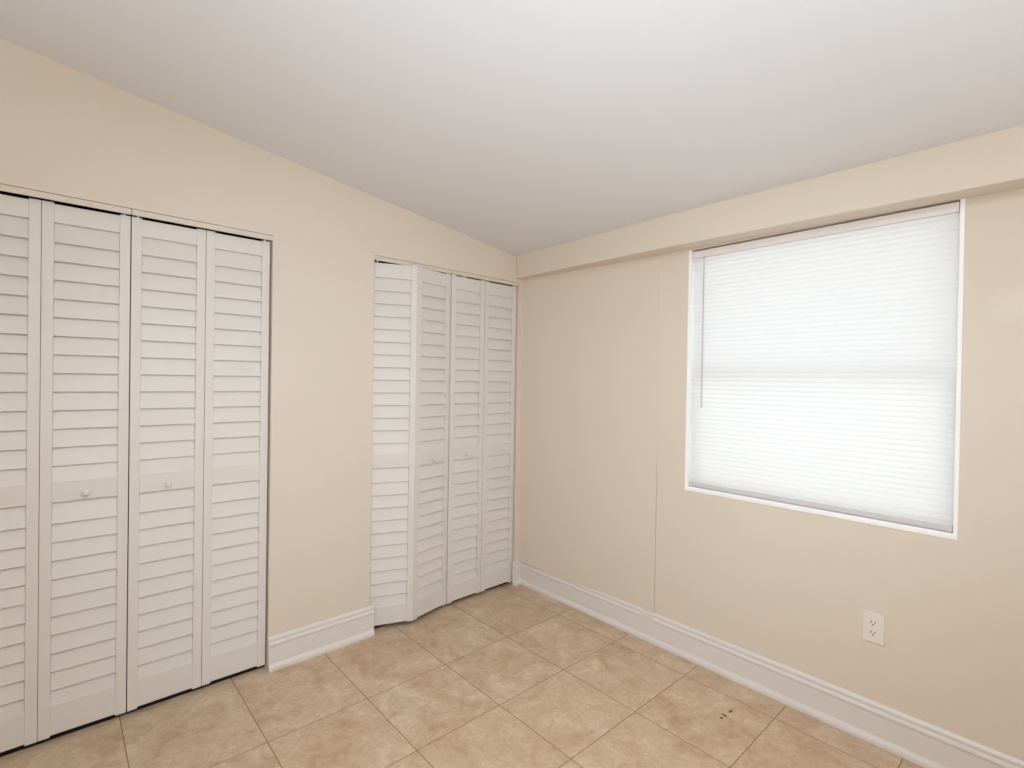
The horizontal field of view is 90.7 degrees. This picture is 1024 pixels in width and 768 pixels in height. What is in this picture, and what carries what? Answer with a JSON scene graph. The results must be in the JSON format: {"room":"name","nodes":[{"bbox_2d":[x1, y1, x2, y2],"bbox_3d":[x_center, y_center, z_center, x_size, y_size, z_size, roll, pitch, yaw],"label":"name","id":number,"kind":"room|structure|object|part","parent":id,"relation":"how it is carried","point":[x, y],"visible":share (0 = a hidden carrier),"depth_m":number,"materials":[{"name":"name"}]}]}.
{"room":"empty bedroom","nodes":[
{"label":"empty bedroom","id":0,"kind":"room"},
{"bbox_2d":[0,191,461,607],"bbox_3d":[-1.513,0.005,2.637,3.450,2.662,0.710,0,1,-42],"label":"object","id":1,"kind":"structure","parent":0,"point":[1,192],"depth_m":2.52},
{"bbox_2d":[0,38,522,669],"bbox_3d":[-1.239,0.012,2.333,3.450,2.662,0.110,0,1,-42],"label":"wall","id":2,"kind":"structure","parent":0,"point":[65,131],"depth_m":2.43,"materials":[{"name":"beige paint"}]},
{"bbox_2d":[0,184,272,241],"bbox_3d":[-1.520,-0.679,2.020,1.054,0.028,0.044,0,1,-42],"label":"door track","id":3,"kind":"object","parent":2,"relation":"attached to","point":[6,188],"visible":1,"depth_m":1.99,"materials":[{"name":"beige metal"}]},
{"bbox_2d":[0,194,130,752],"bbox_3d":[-1.733,0.323,1.856,0.522,1.989,0.052,0,1,-42],"label":"bifold door","id":4,"kind":"structure","parent":3,"relation":"hanging from","point":[78,285],"depth_m":1.90,"materials":[{"name":"white paint"}]},
{"bbox_3d":[-1.837,0.322,1.776,0.260,1.989,0.028,0,1,-43],"label":"panel","id":5,"kind":"part","parent":4,"relation":"part of","materials":[{"name":"white paint"}]},
{"bbox_3d":[-1.643,0.324,1.950,0.260,1.989,0.028,1,1,-41],"label":"panel","id":6,"kind":"part","parent":4,"relation":"part of","materials":[{"name":"white paint"}]},
{"bbox_3d":[-1.628,0.415,1.933,0.024,0.024,0.023,1,1,-41],"label":"knob","id":7,"kind":"part","parent":4,"relation":"part of","materials":[{"name":"white paint"}]},
{"bbox_2d":[126,216,269,711],"bbox_3d":[-1.343,0.327,2.205,0.520,1.989,0.051,0,1,-42],"label":"bifold door","id":8,"kind":"structure","parent":3,"relation":"hanging from","point":[196,578],"depth_m":2.18,"materials":[{"name":"white paint"}]},
{"bbox_3d":[-1.447,0.326,2.126,0.259,1.989,0.028,0,1,-43],"label":"panel","id":9,"kind":"part","parent":8,"relation":"part of","materials":[{"name":"white paint"}]},
{"bbox_3d":[-1.432,0.416,2.108,0.024,0.024,0.023,0,1,-43],"label":"knob","id":10,"kind":"part","parent":8,"relation":"part of","materials":[{"name":"white paint"}]},
{"bbox_3d":[-1.254,0.327,2.301,0.259,1.989,0.028,0,1,-42],"label":"panel","id":11,"kind":"part","parent":8,"relation":"part of","materials":[{"name":"white paint"}]},
{"bbox_2d":[268,605,374,672],"bbox_3d":[-0.939,1.267,2.540,0.531,0.157,0.024,0,1,-42],"label":"baseboard","id":12,"kind":"structure","parent":2,"relation":"attached to","point":[291,647],"depth_m":2.52,"materials":[{"name":"white paint"}]},
{"bbox_2d":[374,255,517,285],"bbox_3d":[-0.360,-0.669,3.065,1.046,0.028,0.044,0,1,-42],"label":"door track","id":13,"kind":"object","parent":2,"relation":"attached to","point":[377,258],"visible":0.94,"depth_m":3.00,"materials":[{"name":"beige metal"}]},
{"bbox_2d":[370,261,450,625],"bbox_3d":[-0.564,0.334,2.875,0.501,1.989,0.099,1,1,-39],"label":"bifold door","id":14,"kind":"structure","parent":13,"relation":"hanging from","point":[411,320],"depth_m":2.82,"materials":[{"name":"white paint"}]},
{"bbox_3d":[-0.663,0.333,2.796,0.250,1.989,0.028,1,0,-22],"label":"panel","id":15,"kind":"part","parent":14,"relation":"part of","materials":[{"name":"white paint"}]},
{"bbox_3d":[-0.473,0.334,2.949,0.028,1.989,0.269,1,1,36],"label":"panel","id":16,"kind":"part","parent":14,"relation":"part of","materials":[{"name":"white paint"}]},
{"bbox_2d":[446,274,515,603],"bbox_3d":[-0.184,0.337,3.233,0.534,1.989,0.055,0,1,-42],"label":"bifold door","id":17,"kind":"structure","parent":13,"relation":"hanging from","point":[482,313],"depth_m":3.21,"materials":[{"name":"white paint"}]},
{"bbox_3d":[-0.291,0.336,3.147,0.261,1.989,0.028,0,1,-44],"label":"panel","id":18,"kind":"part","parent":17,"relation":"part of","materials":[{"name":"white paint"}]},
{"bbox_3d":[-0.095,0.337,3.330,0.269,1.989,0.028,0,1,-42],"label":"panel","id":19,"kind":"part","parent":17,"relation":"part of","materials":[{"name":"white paint"}]},
{"bbox_2d":[512,560,520,585],"bbox_3d":[0.034,1.276,3.418,0.066,0.157,0.024,0,1,-42],"label":"baseboard","id":20,"kind":"structure","parent":2,"relation":"attached to","point":[516,565],"depth_m":3.41,"materials":[{"name":"white paint"}]},
{"bbox_2d":[0,582,922,767],"bbox_3d":[-0.187,1.408,1.198,3.710,0.082,4.670,0,1,-42],"label":"floor","id":21,"kind":"structure","parent":0,"point":[507,675],"depth_m":2.09,"materials":[{"name":"beige tile"}]},
{"bbox_2d":[0,0,1023,277],"bbox_3d":[-0.147,-1.106,1.178,3.710,0.601,4.670,0,1,-42],"label":"ceiling","id":22,"kind":"structure","parent":0,"point":[514,127],"depth_m":1.68,"materials":[{"name":"white paint"}]},
{"bbox_2d":[465,188,1023,760],"bbox_3d":[1.141,0.282,2.370,0.182,2.196,4.470,0,1,-42],"label":"wall","id":23,"kind":"structure","parent":0,"point":[793,589],"depth_m":2.19,"materials":[{"name":"beige paint"}]},
{"bbox_2d":[642,255,659,612],"bbox_3d":[0.744,0.269,2.705,0.003,1.904,0.076,0,1,-42],"label":"trim","id":24,"kind":"structure","parent":23,"relation":"attached to","point":[653,297],"depth_m":2.70,"materials":[{"name":"beige paint"}]},
{"bbox_2d":[516,124,1023,279],"bbox_3d":[1.303,-0.739,2.008,0.118,0.177,3.750,0,1,-42],"label":"soffit","id":25,"kind":"structure","parent":23,"relation":"attached to","point":[993,162],"depth_m":2.01,"materials":[{"name":"beige paint"}]},
{"bbox_2d":[520,562,1023,767],"bbox_3d":[1.306,1.307,2.056,0.024,0.157,3.750,0,1,-42],"label":"baseboard","id":26,"kind":"structure","parent":23,"relation":"attached to","point":[924,744],"depth_m":2.18,"materials":[{"name":"white paint"}]},
{"bbox_2d":[685,198,964,540],"bbox_3d":[1.287,-0.058,2.217,0.154,1.206,1.044,0,1,-42],"label":"window","id":27,"kind":"structure","parent":23,"relation":"in","point":[953,535],"depth_m":1.99,"materials":[{"name":"white plastic"}]},
{"bbox_3d":[1.277,0.534,2.222,0.154,0.022,1.043,0,1,-42],"label":"sill","id":28,"kind":"part","parent":27,"relation":"part of","materials":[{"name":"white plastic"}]},
{"bbox_2d":[690,202,959,531],"bbox_3d":[1.244,-0.067,2.176,0.041,1.174,1.008,0,1,-42],"label":"window blind","id":29,"kind":"object","parent":27,"relation":"attached to","point":[827,380],"visible":0.92,"depth_m":2.08,"materials":[{"name":"white fabric"}]},
{"bbox_3d":[1.240,0.510,2.185,0.022,0.022,1.008,0,1,-42],"label":"rail","id":30,"kind":"part","parent":29,"relation":"part of","materials":[{"name":"white plastic"}]},
{"bbox_3d":[1.301,-0.337,2.222,0.026,0.624,1.014,0,1,-42],"label":"sash","id":31,"kind":"part","parent":27,"relation":"part of","materials":[{"name":"white plastic"}]},
{"bbox_3d":[1.271,0.227,2.208,0.026,0.592,1.014,0,1,-42],"label":"sash","id":32,"kind":"part","parent":27,"relation":"part of","materials":[{"name":"white plastic"}]},
{"bbox_2d":[862,610,884,645],"bbox_3d":[1.402,0.946,1.964,0.008,0.117,0.071,0,1,-42],"label":"wall outlet","id":33,"kind":"object","parent":23,"relation":"attached to","point":[873,624],"visible":1,"depth_m":1.96,"materials":[{"name":"white plastic"}]},
{"bbox_2d":[868,629,877,636],"bbox_3d":[1.400,0.966,1.963,0.004,0.027,0.034,0,1,-42],"label":"receptacle","id":34,"kind":"object","parent":33,"relation":"attached to","point":[871,632],"depth_m":1.96,"materials":[{"name":"white plastic"}]},
{"bbox_2d":[868,619,878,626],"bbox_3d":[1.401,0.927,1.963,0.004,0.027,0.034,0,1,-42],"label":"receptacle","id":35,"kind":"object","parent":33,"relation":"attached to","point":[871,622],"depth_m":1.96,"materials":[{"name":"white plastic"}]}
]}

